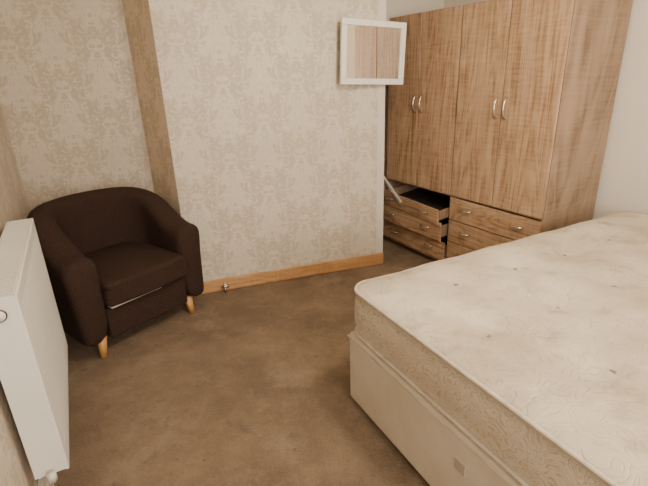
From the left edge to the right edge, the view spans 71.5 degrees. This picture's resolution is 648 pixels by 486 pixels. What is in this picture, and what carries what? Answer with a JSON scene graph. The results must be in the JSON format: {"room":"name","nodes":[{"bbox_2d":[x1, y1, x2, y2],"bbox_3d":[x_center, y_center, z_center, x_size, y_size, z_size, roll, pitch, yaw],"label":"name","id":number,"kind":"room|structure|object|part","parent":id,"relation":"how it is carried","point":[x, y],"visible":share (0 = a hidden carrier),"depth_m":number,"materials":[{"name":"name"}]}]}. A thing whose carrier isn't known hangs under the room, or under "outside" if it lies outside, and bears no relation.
{"room":"bedroom","nodes":[
{"label":"bedroom","id":0,"kind":"room"},
{"bbox_2d":[0,104,37,485],"bbox_3d":[-1.522,-0.409,1.922,0.060,2.500,2.434,-13,23,-26],"label":"wall","id":1,"kind":"structure","parent":0,"point":[15,469],"depth_m":1.65,"materials":[{"name":"paper"}]},
{"bbox_2d":[0,218,68,485],"bbox_3d":[-1.187,0.459,1.862,0.129,0.900,0.973,-13,23,-26],"label":"radiator","id":2,"kind":"object","parent":1,"relation":"attached to","point":[33,343],"visible":1,"depth_m":1.55,"materials":[{"name":"metal"}]},
{"bbox_2d":[0,218,31,297],"bbox_3d":[-1.205,0.032,1.726,0.101,0.006,0.928,-13,23,-26],"label":"grille","id":3,"kind":"object","parent":2,"relation":"attached to","point":[15,239],"depth_m":1.69,"materials":[{"name":"metal"}]},
{"bbox_2d":[37,476,48,485],"bbox_3d":[-1.448,0.707,2.366,0.021,0.095,2.434,-13,23,-26],"label":"baseboard","id":4,"kind":"structure","parent":1,"relation":"attached to","point":[43,481],"depth_m":1.70,"materials":[{"name":"white paint"}]},
{"bbox_2d":[0,0,153,210],"bbox_3d":[-1.694,-0.845,3.089,0.832,2.500,0.060,-9,22,-17],"label":"wall alcove","id":5,"kind":"structure","parent":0,"point":[69,101],"depth_m":3.01,"materials":[{"name":"beige paper"}]},
{"bbox_2d":[122,0,180,215],"bbox_3d":[-1.126,-0.849,3.047,0.060,2.500,0.436,-19,26,-37],"label":"wall","id":6,"kind":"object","parent":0,"point":[137,15],"depth_m":2.98,"materials":[{"name":"beige paper"}]},
{"bbox_2d":[49,235,436,485],"bbox_3d":[0.934,1.133,1.245,5.052,0.060,6.471,-10,22,-21],"label":"floor","id":7,"kind":"structure","parent":0,"point":[251,386],"depth_m":2.25,"materials":[{"name":"brown carpet"}]},
{"bbox_2d":[26,187,203,358],"bbox_3d":[-1.310,0.130,2.840,0.757,0.833,0.868,13,25,35],"label":"armchair","id":8,"kind":"object","parent":7,"relation":"on","point":[117,259],"visible":0.96,"depth_m":2.73,"materials":[{"name":"brown fabric"}]},
{"bbox_3d":[-1.270,0.596,2.592,0.054,0.134,0.058,13,25,35],"label":"leg","id":9,"kind":"part","parent":8,"relation":"part of","materials":[{"name":"brown wood"}]},
{"bbox_2d":[84,241,186,306],"bbox_3d":[-1.244,0.152,2.796,0.593,0.175,0.524,13,25,35],"label":"seat cushion","id":10,"kind":"object","parent":8,"relation":"on","point":[128,271],"depth_m":2.69,"materials":[{"name":"brown fabric"}]},
{"bbox_3d":[-1.256,0.334,2.881,0.505,0.185,0.530,13,25,35],"label":"rail","id":11,"kind":"part","parent":8,"relation":"part of","materials":[{"name":"brown fabric"}]},
{"bbox_3d":[-0.909,0.414,3.041,0.054,0.134,0.058,13,25,35],"label":"leg","id":12,"kind":"part","parent":8,"relation":"part of","materials":[{"name":"brown wood"}]},
{"bbox_2d":[221,283,228,292],"bbox_3d":[-0.727,0.332,3.320,0.055,0.075,0.024,-9,22,-17],"label":"pipe stub","id":13,"kind":"object","parent":7,"relation":"on","point":[224,285],"visible":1,"depth_m":3.31,"materials":[{"name":"metal"}]},
{"bbox_2d":[347,211,647,485],"bbox_3d":[1.365,0.492,1.879,2.054,0.661,1.508,-12,23,-25],"label":"double bed","id":14,"kind":"object","parent":7,"relation":"on","point":[524,361],"visible":1,"depth_m":1.57,"materials":[{"name":"fabric"}]},
{"bbox_2d":[383,0,632,260],"bbox_3d":[1.141,-0.738,3.408,0.734,1.890,1.530,-14,24,-29],"label":"wardrobe","id":15,"kind":"object","parent":7,"relation":"on","point":[499,119],"visible":0.79,"depth_m":2.95,"materials":[{"name":"brown wood"}]},
{"bbox_3d":[0.710,-0.489,4.111,0.420,0.072,0.012,-20,28,-23],"label":"drawer","id":16,"kind":"part","parent":15,"relation":"part of","materials":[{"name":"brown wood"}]},
{"bbox_3d":[0.645,-1.134,3.657,0.017,1.288,0.373,-14,24,-29],"label":"door","id":17,"kind":"part","parent":15,"relation":"part of","materials":[{"name":"brown wood"}]},
{"bbox_3d":[0.687,-0.315,3.740,0.016,0.122,0.757,-20,28,-23],"label":"drawer","id":18,"kind":"part","parent":15,"relation":"part of","materials":[{"name":"brown wood"}]},
{"bbox_3d":[0.710,-0.191,3.799,0.016,0.152,0.757,-16,25,-28],"label":"drawer","id":19,"kind":"part","parent":15,"relation":"part of","materials":[{"name":"brown wood"}]},
{"bbox_3d":[0.756,-0.037,3.884,0.016,0.152,0.757,-14,24,-29],"label":"drawer","id":20,"kind":"part","parent":15,"relation":"part of","materials":[{"name":"brown wood"}]},
{"bbox_3d":[0.706,-1.089,3.520,0.040,0.143,0.011,-14,24,-29],"label":"door handle","id":21,"kind":"part","parent":15,"relation":"part of","materials":[{"name":"metal"}]},
{"bbox_2d":[390,179,449,195],"bbox_3d":[1.016,-0.534,3.876,0.565,0.016,0.733,-14,24,-29],"label":"shelf","id":22,"kind":"object","parent":15,"relation":"attached to","point":[412,183],"depth_m":3.66,"materials":[{"name":"brown wood"}]},
{"bbox_3d":[0.743,-1.069,3.464,0.040,0.143,0.011,-14,24,-29],"label":"door handle","id":23,"kind":"part","parent":15,"relation":"part of","materials":[{"name":"metal"}]},
{"bbox_3d":[0.844,-1.025,3.352,0.017,1.288,0.373,-14,24,-29],"label":"door","id":24,"kind":"part","parent":15,"relation":"part of","materials":[{"name":"brown wood"}]},
{"bbox_3d":[1.046,-0.268,3.547,0.420,0.072,0.012,-20,28,-23],"label":"drawer","id":25,"kind":"part","parent":15,"relation":"part of","materials":[{"name":"brown wood"}]},
{"bbox_3d":[1.078,-0.137,3.627,0.420,0.094,0.012,-16,25,-28],"label":"drawer","id":26,"kind":"part","parent":15,"relation":"part of","materials":[{"name":"brown wood"}]},
{"bbox_3d":[1.181,0.168,3.281,0.016,0.170,0.757,-14,24,-29],"label":"drawer","id":27,"kind":"part","parent":15,"relation":"part of","materials":[{"name":"brown wood"}]},
{"bbox_3d":[1.175,0.003,3.218,0.016,0.170,0.757,-14,24,-29],"label":"drawer","id":28,"kind":"part","parent":15,"relation":"part of","materials":[{"name":"brown wood"}]},
{"bbox_3d":[1.045,-0.915,3.043,0.017,1.288,0.373,-14,24,-29],"label":"door","id":29,"kind":"part","parent":15,"relation":"part of","materials":[{"name":"brown wood"}]},
{"bbox_3d":[1.169,-0.161,3.156,0.016,0.170,0.757,-14,24,-29],"label":"drawer","id":30,"kind":"part","parent":15,"relation":"part of","materials":[{"name":"brown wood"}]},
{"bbox_3d":[1.106,-0.870,2.906,0.040,0.143,0.011,-14,24,-29],"label":"door handle","id":31,"kind":"part","parent":15,"relation":"part of","materials":[{"name":"metal"}]},
{"bbox_2d":[453,196,540,219],"bbox_3d":[1.415,-0.315,3.261,0.565,0.016,0.733,-14,24,-29],"label":"shelf","id":32,"kind":"object","parent":15,"relation":"attached to","point":[455,198],"depth_m":3.08,"materials":[{"name":"brown wood"}]},
{"bbox_3d":[1.142,-0.850,2.850,0.040,0.143,0.011,-14,24,-29],"label":"door handle","id":33,"kind":"part","parent":15,"relation":"part of","materials":[{"name":"metal"}]},
{"bbox_3d":[1.244,-0.805,2.736,0.017,1.288,0.378,-14,24,-29],"label":"door","id":34,"kind":"part","parent":15,"relation":"part of","materials":[{"name":"brown wood"}]},
{"bbox_2d":[148,0,386,280],"bbox_3d":[-0.288,-0.905,3.120,1.535,2.500,0.060,-8,22,-17],"label":"wall","id":35,"kind":"structure","parent":0,"point":[274,157],"depth_m":3.10,"materials":[{"name":"beige paper"}]},
{"bbox_2d":[202,252,382,293],"bbox_3d":[-0.236,0.231,3.511,1.535,0.095,0.021,-8,22,-17],"label":"baseboard","id":36,"kind":"structure","parent":35,"relation":"attached to","point":[246,280],"depth_m":3.50,"materials":[{"name":"brown wood"}]},
{"bbox_2d":[340,17,406,84],"bbox_3d":[0.332,-1.318,3.127,0.527,0.410,0.070,-10,22,-27],"label":"wall mirror","id":37,"kind":"object","parent":35,"relation":"attached to","point":[372,52],"depth_m":3.10,"materials":[{"name":"white mirror"}]},
{"bbox_2d":[376,0,386,252],"bbox_3d":[0.328,-1.094,3.563,0.060,2.500,0.579,-8,22,-17],"label":"wall","id":38,"kind":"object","parent":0,"point":[381,3],"depth_m":3.43,"materials":[{"name":"white paint"}]},
{"bbox_2d":[383,0,443,226],"bbox_3d":[0.648,-1.274,4.007,0.859,2.500,0.060,-10,22,-21],"label":"wall","id":39,"kind":"structure","parent":0,"point":[394,8],"depth_m":3.79,"materials":[{"name":"white paint"}]},
{"bbox_2d":[444,0,647,219],"bbox_3d":[2.788,-0.404,1.517,0.062,2.500,6.547,-14,24,-29],"label":"wall","id":40,"kind":"structure","parent":0,"point":[623,182],"depth_m":2.85,"materials":[{"name":"white paint"}]}
]}

